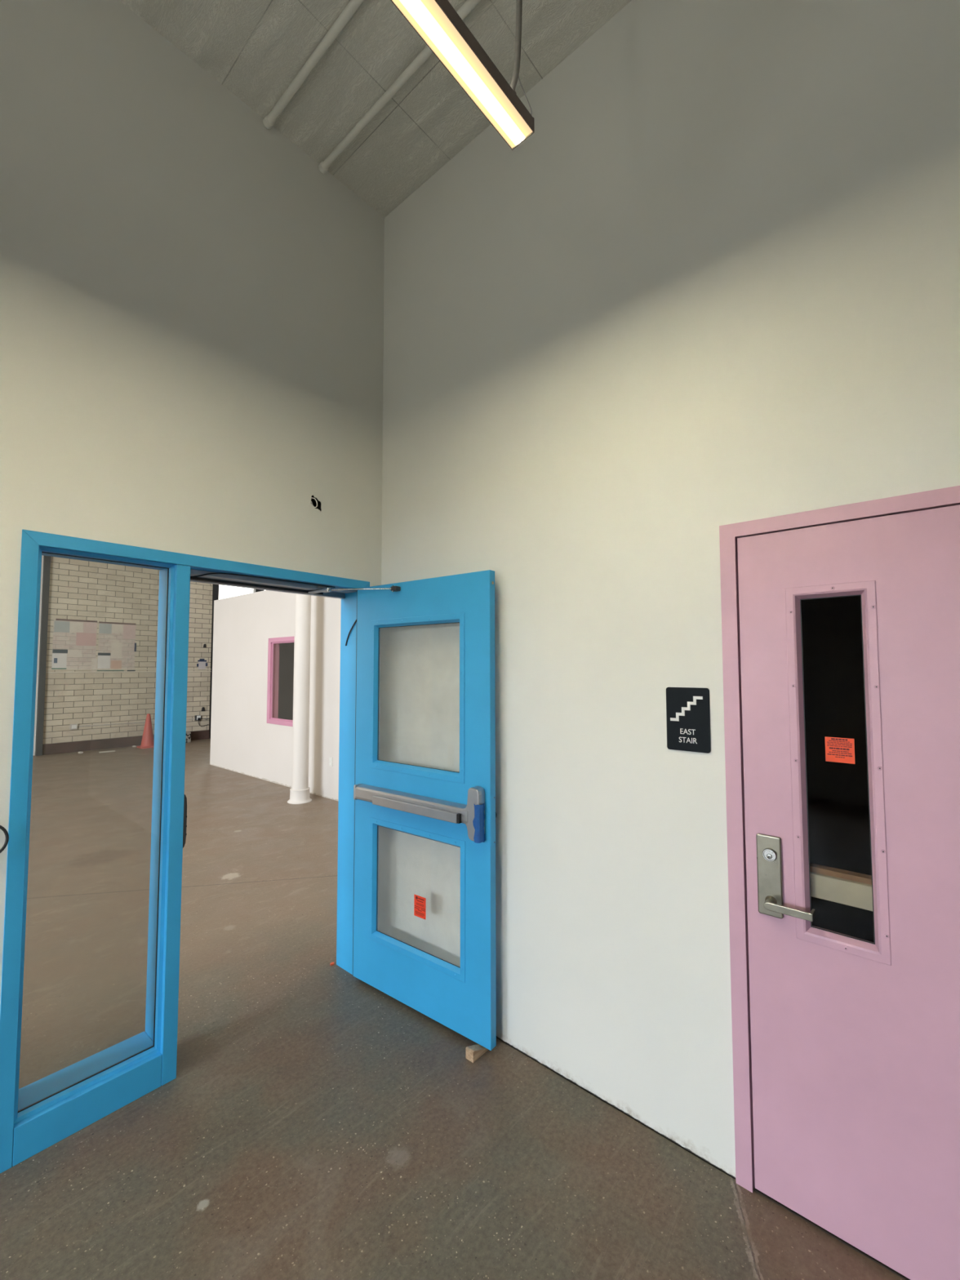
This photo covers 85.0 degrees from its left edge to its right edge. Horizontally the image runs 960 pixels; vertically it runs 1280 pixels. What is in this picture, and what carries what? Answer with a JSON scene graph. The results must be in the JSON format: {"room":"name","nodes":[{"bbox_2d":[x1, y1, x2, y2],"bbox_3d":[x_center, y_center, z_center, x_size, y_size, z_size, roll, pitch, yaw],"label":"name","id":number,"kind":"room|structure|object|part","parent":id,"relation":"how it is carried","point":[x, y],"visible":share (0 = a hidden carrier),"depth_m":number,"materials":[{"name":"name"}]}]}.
{"room":"building corridor","nodes":[
{"label":"building corridor","id":0,"kind":"room"},
{"bbox_2d":[33,555,43,755],"bbox_3d":[-11.099,-0.109,7.661,0.190,4.450,7.190,-3,-4,41],"label":"wall","id":1,"kind":"structure","parent":0,"point":[42,555],"depth_m":10.29,"materials":[{"name":"paint"}]},
{"bbox_2d":[35,555,50,755],"bbox_3d":[-8.602,0.027,10.314,0.120,4.450,0.095,-3,-4,41],"label":"trim","id":2,"kind":"structure","parent":1,"relation":"attached to","point":[46,559],"depth_m":10.26,"materials":[{"name":"grey paint"}]},
{"bbox_2d":[42,729,208,755],"bbox_3d":[-7.550,2.210,11.428,0.025,0.205,3.135,-3,-4,41],"label":"baseboard","id":3,"kind":"structure","parent":1,"relation":"attached to","point":[77,746],"depth_m":10.93,"materials":[{"name":"brown tile"}]},
{"bbox_2d":[42,556,213,744],"bbox_3d":[-7.649,0.095,11.623,0.230,4.450,3.135,-3,-4,41],"label":"wall tile","id":4,"kind":"structure","parent":1,"relation":"attached to","point":[79,589],"depth_m":11.23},
{"bbox_2d":[51,618,97,671],"bbox_3d":[-8.273,0.128,10.712,0.006,1.090,0.745,-3,-4,41],"label":"notice board","id":5,"kind":"object","parent":4,"relation":"attached to","point":[74,641],"visible":1,"depth_m":10.70,"materials":[{"name":"beige paper"}]},
{"bbox_3d":[-8.438,0.415,10.505,0.001,0.295,0.232,-3,-4,41],"label":"white panel","id":6,"kind":"part","parent":5,"relation":"part of","materials":[{"name":"white paper"}]},
{"bbox_3d":[-8.428,-0.268,10.555,0.001,0.225,0.245,-3,-4,41],"label":"printed panel","id":7,"kind":"part","parent":5,"relation":"part of","materials":[{"name":"grey paper"}]},
{"bbox_3d":[-8.278,0.278,10.699,0.001,0.150,0.220,-3,-4,41],"label":"printed panel","id":8,"kind":"part","parent":5,"relation":"part of","materials":[{"name":"beige paper"}]},
{"bbox_3d":[-8.272,-0.256,10.735,0.001,0.220,0.220,-3,-4,41],"label":"printed panel","id":9,"kind":"part","parent":5,"relation":"part of","materials":[{"name":"beige paper"}]},
{"bbox_3d":[-8.161,-0.015,10.851,0.001,0.270,0.340,-3,-4,41],"label":"printed panel","id":10,"kind":"part","parent":5,"relation":"part of","materials":[{"name":"pink paper"}]},
{"bbox_3d":[-8.122,-0.260,10.909,0.001,0.205,0.230,-3,-4,41],"label":"printed panel","id":11,"kind":"part","parent":5,"relation":"part of","materials":[{"name":"pink paper"}]},
{"bbox_2d":[97,621,136,671],"bbox_3d":[-7.798,0.147,11.263,0.006,1.048,0.700,-3,-4,41],"label":"notice board","id":12,"kind":"object","parent":4,"relation":"attached to","point":[117,645],"visible":1,"depth_m":11.25,"materials":[{"name":"beige paper"}]},
{"bbox_3d":[-7.950,0.467,11.068,0.001,0.270,0.220,-3,-4,41],"label":"white panel","id":13,"kind":"part","parent":12,"relation":"part of","materials":[{"name":"white paper"}]},
{"bbox_3d":[-7.949,-0.242,11.109,0.001,0.210,0.220,-3,-4,41],"label":"printed panel","id":14,"kind":"part","parent":12,"relation":"part of","materials":[{"name":"grey paper"}]},
{"bbox_3d":[-7.806,0.530,11.233,0.001,0.180,0.195,-3,-4,41],"label":"printed panel","id":15,"kind":"part","parent":12,"relation":"part of","materials":[{"name":"paper"}]},
{"bbox_3d":[-7.808,0.226,11.248,0.001,0.350,0.200,-3,-4,41],"label":"printed panel","id":16,"kind":"part","parent":12,"relation":"part of","materials":[{"name":"beige paper"}]},
{"bbox_3d":[-7.807,-0.243,11.274,0.001,0.190,0.205,-3,-4,41],"label":"printed panel","id":17,"kind":"part","parent":12,"relation":"part of","materials":[{"name":"beige paper"}]},
{"bbox_3d":[-7.661,-0.180,11.440,0.001,0.300,0.230,-3,-4,41],"label":"printed panel","id":18,"kind":"part","parent":12,"relation":"part of","materials":[{"name":"pink paper"}]},
{"bbox_2d":[70,715,208,729],"bbox_3d":[-7.393,1.883,11.588,0.076,0.276,2.696,-3,-4,41],"label":"conduit","id":19,"kind":"object","parent":4,"relation":"attached to","point":[197,717],"visible":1,"depth_m":11.28,"materials":[{"name":"white plastic"}]},
{"bbox_2d":[196,658,207,670],"bbox_3d":[-6.662,0.583,12.557,0.002,0.268,0.245,-3,-4,41],"label":"paper","id":20,"kind":"object","parent":4,"relation":"attached to","point":[202,664],"visible":1,"depth_m":12.55,"materials":[{"name":"white paper"}]},
{"bbox_2d":[45,668,211,673],"bbox_3d":[-7.553,0.677,11.503,0.030,0.075,3.155,-3,-4,41],"label":"trim","id":21,"kind":"structure","parent":1,"relation":"attached to","point":[188,668],"depth_m":11.24,"materials":[{"name":"beige ceramic"}]},
{"bbox_2d":[208,584,263,737],"bbox_3d":[-6.093,0.186,13.392,0.130,4.450,1.580,-3,-4,41],"label":"window","id":22,"kind":"structure","parent":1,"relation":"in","point":[215,587],"depth_m":12.79,"materials":[{"name":"black paint"}]},
{"bbox_2d":[0,0,384,1005],"bbox_3d":[-2.568,-0.473,0.942,0.200,4.450,6.150,-3,-4,41],"label":"wall","id":23,"kind":"structure","parent":0,"point":[192,308],"depth_m":2.25,"materials":[{"name":"white paint"}]},
{"bbox_2d":[0,825,8,853],"bbox_3d":[-1.667,0.673,1.750,0.069,0.123,0.133,-3,-4,41],"label":"cable loop","id":24,"kind":"object","parent":23,"relation":"hanging from","point":[6,833],"visible":1,"depth_m":1.78,"materials":[{"name":"black rubber"}]},
{"bbox_2d":[0,528,369,1173],"bbox_3d":[-1.210,0.734,2.451,0.213,2.194,1.524,-3,-4,41],"label":"door frame","id":25,"kind":"structure","parent":23,"relation":"in","point":[34,1117],"depth_m":2.15,"materials":[{"name":"blue metal"}]},
{"bbox_3d":[-1.526,1.748,2.031,0.212,0.125,0.456,-3,-4,41],"label":"sill","id":26,"kind":"part","parent":25,"relation":"part of","materials":[{"name":"blue metal"}]},
{"bbox_2d":[190,568,400,595],"bbox_3d":[-0.899,-0.284,2.566,0.510,0.051,0.907,-3,-4,41],"label":"door closer","id":27,"kind":"object","parent":25,"relation":"attached to","point":[195,575],"depth_m":2.65,"materials":[{"name":"metal"}]},
{"bbox_3d":[-0.877,-0.265,2.855,0.127,0.019,0.032,-1,-3,22],"label":"lever","id":28,"kind":"part","parent":27,"relation":"part of","materials":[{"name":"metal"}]},
{"bbox_3d":[-0.819,-0.284,2.942,0.095,0.010,0.235,-3,-4,41],"label":"plate","id":29,"kind":"part","parent":27,"relation":"part of","materials":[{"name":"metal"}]},
{"bbox_2d":[345,619,356,645],"bbox_3d":[-0.741,-0.048,3.021,0.122,0.161,0.011,-3,-4,41],"label":"cable","id":30,"kind":"object","parent":25,"relation":"attached to","point":[356,620],"visible":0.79,"depth_m":3.03,"materials":[{"name":"black rubber"}]},
{"bbox_2d":[352,569,497,1050],"bbox_3d":[-0.329,0.751,2.616,0.937,2.119,0.154,-2,-4,35],"label":"door","id":31,"kind":"structure","parent":25,"relation":"attached to","point":[453,808],"depth_m":2.51,"materials":[{"name":"blue metal"}]},
{"bbox_3d":[-0.314,0.282,2.682,0.659,0.798,0.017,-2,-4,37],"label":"trim","id":32,"kind":"part","parent":31,"relation":"part of","materials":[{"name":"blue metal"}]},
{"bbox_3d":[-0.325,1.257,2.607,0.660,0.633,0.023,-2,-4,37],"label":"vision trim","id":33,"kind":"part","parent":31,"relation":"part of","materials":[{"name":"blue metal"}]},
{"bbox_3d":[-0.330,0.281,2.661,0.659,0.798,0.023,-2,-4,37],"label":"vision trim","id":34,"kind":"part","parent":31,"relation":"part of","materials":[{"name":"blue metal"}]},
{"bbox_3d":[-0.309,1.258,2.628,0.660,0.633,0.017,-2,-4,37],"label":"trim","id":35,"kind":"part","parent":31,"relation":"part of","materials":[{"name":"blue metal"}]},
{"bbox_2d":[414,896,425,919],"bbox_3d":[-0.298,1.326,2.598,0.071,0.095,0.001,-2,-4,37],"label":"print","id":36,"kind":"object","parent":31,"relation":"attached to","point":[416,897],"depth_m":2.60},
{"bbox_3d":[0.059,0.810,2.354,0.002,0.220,0.036,-2,-4,37],"label":"edge plate","id":37,"kind":"part","parent":31,"relation":"part of","materials":[{"name":"blue metal"}]},
{"bbox_2d":[311,495,320,511],"bbox_3d":[-0.891,-0.722,2.793,0.081,0.098,0.082,-3,-4,41],"label":"junction box","id":38,"kind":"object","parent":23,"relation":"attached to","point":[315,503],"visible":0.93,"depth_m":2.80,"materials":[{"name":"black plastic"}]},
{"bbox_2d":[209,590,341,799],"bbox_3d":[-2.052,0.621,7.046,7.060,2.905,0.120,-3,-4,41],"label":"wall partition","id":39,"kind":"structure","parent":0,"point":[242,740],"depth_m":8.06,"materials":[{"name":"paint"}]},
{"bbox_2d":[209,764,338,801],"bbox_3d":[-2.120,2.058,6.949,6.940,0.026,0.005,-3,-4,41],"label":"trim","id":40,"kind":"structure","parent":39,"relation":"attached to","point":[264,779],"depth_m":7.82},
{"bbox_2d":[266,635,294,726],"bbox_3d":[-2.848,0.604,7.734,0.913,1.290,0.144,-3,-4,41],"label":"window frame","id":41,"kind":"structure","parent":39,"relation":"in","point":[273,642],"depth_m":7.95,"materials":[{"name":"pink metal"}]},
{"bbox_2d":[328,756,332,766],"bbox_3d":[-1.944,1.587,6.819,0.072,0.116,0.007,-3,-4,41],"label":"wall outlet","id":42,"kind":"object","parent":39,"relation":"attached to","point":[330,757],"visible":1,"depth_m":6.82,"materials":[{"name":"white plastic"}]},
{"bbox_2d":[278,642,293,719],"bbox_3d":[-3.701,0.802,10.440,0.120,2.905,2.870,-3,-4,41],"label":"window","id":43,"kind":"structure","parent":0,"point":[286,682],"depth_m":10.24,"materials":[{"name":"glass"}]},
{"bbox_2d":[119,0,631,217],"bbox_3d":[-0.225,-2.864,-0.961,6.000,0.120,6.150,-3,-4,41],"label":"ceiling","id":44,"kind":"structure","parent":0,"point":[255,49],"depth_m":2.38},
{"bbox_2d":[262,0,364,129],"bbox_3d":[1.160,-2.698,0.711,5.898,0.044,0.044,-3,-4,41],"label":"conduit","id":45,"kind":"object","parent":44,"relation":"attached to","point":[353,6],"visible":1,"depth_m":2.35,"materials":[{"name":"white metal"}]},
{"bbox_2d":[318,0,480,173],"bbox_3d":[1.364,-2.686,0.948,5.898,0.044,0.044,-3,-4,41],"label":"conduit","id":46,"kind":"object","parent":44,"relation":"attached to","point":[468,5],"visible":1,"depth_m":2.50,"materials":[{"name":"white metal"}]},
{"bbox_2d":[391,0,534,150],"bbox_3d":[-0.655,-2.093,0.628,0.100,1.252,2.509,-3,-4,41],"label":"pendant lamp","id":47,"kind":"object","parent":44,"relation":"hanging from","point":[436,22],"visible":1,"depth_m":1.32,"materials":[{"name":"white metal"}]},
{"bbox_2d":[0,737,910,1279],"bbox_3d":[-2.612,2.005,4.588,17.600,0.124,14.200,-3,-4,41],"label":"floor","id":48,"kind":"structure","parent":0,"point":[313,1123],"depth_m":1.96,"materials":[{"name":"concrete"}]},
{"bbox_2d":[98,750,115,752],"bbox_3d":[-7.581,2.269,10.642,0.275,0.004,0.184,2,-4,-40],"label":"paper scrap","id":49,"kind":"object","parent":48,"relation":"on","point":[111,750],"visible":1,"depth_m":10.66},
{"bbox_2d":[137,713,154,748],"bbox_3d":[-7.140,1.947,11.263,0.330,0.712,0.330,-3,-4,41],"label":"traffic cone","id":50,"kind":"object","parent":48,"relation":"on","point":[148,741],"visible":0.9,"depth_m":11.19,"materials":[{"name":"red plastic"}]},
{"bbox_2d":[185,731,191,742],"bbox_3d":[-6.729,2.219,11.939,0.140,0.240,0.200,-1,-3,12],"label":"carton","id":51,"kind":"object","parent":48,"relation":"on","point":[188,733],"visible":0.38,"depth_m":11.95,"materials":[{"name":"white cardboard"}]},
{"bbox_2d":[287,593,311,804],"bbox_3d":[-2.305,-0.165,6.802,0.300,4.450,0.300,-3,-4,41],"label":"support column","id":52,"kind":"structure","parent":48,"relation":"on","point":[300,789],"depth_m":6.68,"materials":[{"name":"paint"}]},
{"bbox_2d":[466,1044,488,1062],"bbox_3d":[-0.009,1.801,2.311,0.044,0.046,0.115,-3,-4,41],"label":"wedge","id":53,"kind":"object","parent":48,"relation":"on","point":[473,1052],"visible":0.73,"depth_m":2.28,"materials":[{"name":"brown wood"}]},
{"bbox_2d":[377,0,959,1179],"bbox_3d":[1.738,-0.465,1.187,6.000,4.450,0.150,-3,-4,41],"label":"wall","id":54,"kind":"structure","parent":0,"point":[714,282],"depth_m":2.04,"materials":[{"name":"white paint"}]},
{"bbox_2d":[666,687,711,753],"bbox_3d":[0.752,0.287,1.896,0.154,0.229,0.007,-3,-4,41],"label":"sign","id":55,"kind":"object","parent":54,"relation":"attached to","point":[687,708],"visible":1,"depth_m":1.89,"materials":[{"name":"black plastic"}]},
{"bbox_2d":[719,485,959,1192],"bbox_3d":[1.286,0.681,1.517,1.021,2.197,0.172,-3,-4,41],"label":"door frame","id":56,"kind":"structure","parent":54,"relation":"attached to","point":[729,534],"depth_m":1.75,"materials":[{"name":"pink metal"}]},
{"bbox_2d":[737,504,959,1279],"bbox_3d":[1.263,0.698,1.491,0.912,2.132,0.174,-2,-4,37],"label":"door","id":57,"kind":"structure","parent":54,"relation":"in","point":[855,1042],"depth_m":1.53,"materials":[{"name":"pink metal"}]},
{"bbox_3d":[0.939,0.763,1.698,0.072,0.254,0.014,-3,-4,41],"label":"lock plate","id":58,"kind":"part","parent":57,"relation":"part of","materials":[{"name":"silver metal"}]},
{"bbox_3d":[0.952,0.838,1.619,0.134,0.023,0.010,-3,-4,41],"label":"lever handle","id":59,"kind":"part","parent":57,"relation":"part of","materials":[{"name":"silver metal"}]},
{"bbox_3d":[1.091,0.381,1.608,0.236,1.108,0.026,-3,-4,41],"label":"vision trim","id":60,"kind":"part","parent":57,"relation":"part of","materials":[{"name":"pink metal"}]},
{"bbox_2d":[826,737,852,758],"bbox_3d":[1.108,0.333,1.614,0.064,0.058,0.001,-3,-4,41],"label":"print","id":61,"kind":"object","parent":57,"relation":"attached to","point":[837,748],"depth_m":1.61},
{"bbox_3d":[1.113,0.382,1.633,0.236,1.108,0.014,-3,-4,41],"label":"trim","id":62,"kind":"part","parent":57,"relation":"part of","materials":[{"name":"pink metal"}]},
{"bbox_2d":[800,595,871,875],"bbox_3d":[2.480,0.189,2.701,4.100,3.300,3.140,-3,-4,41],"label":"wall","id":63,"kind":"structure","parent":0,"point":[837,793],"depth_m":4.26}
]}

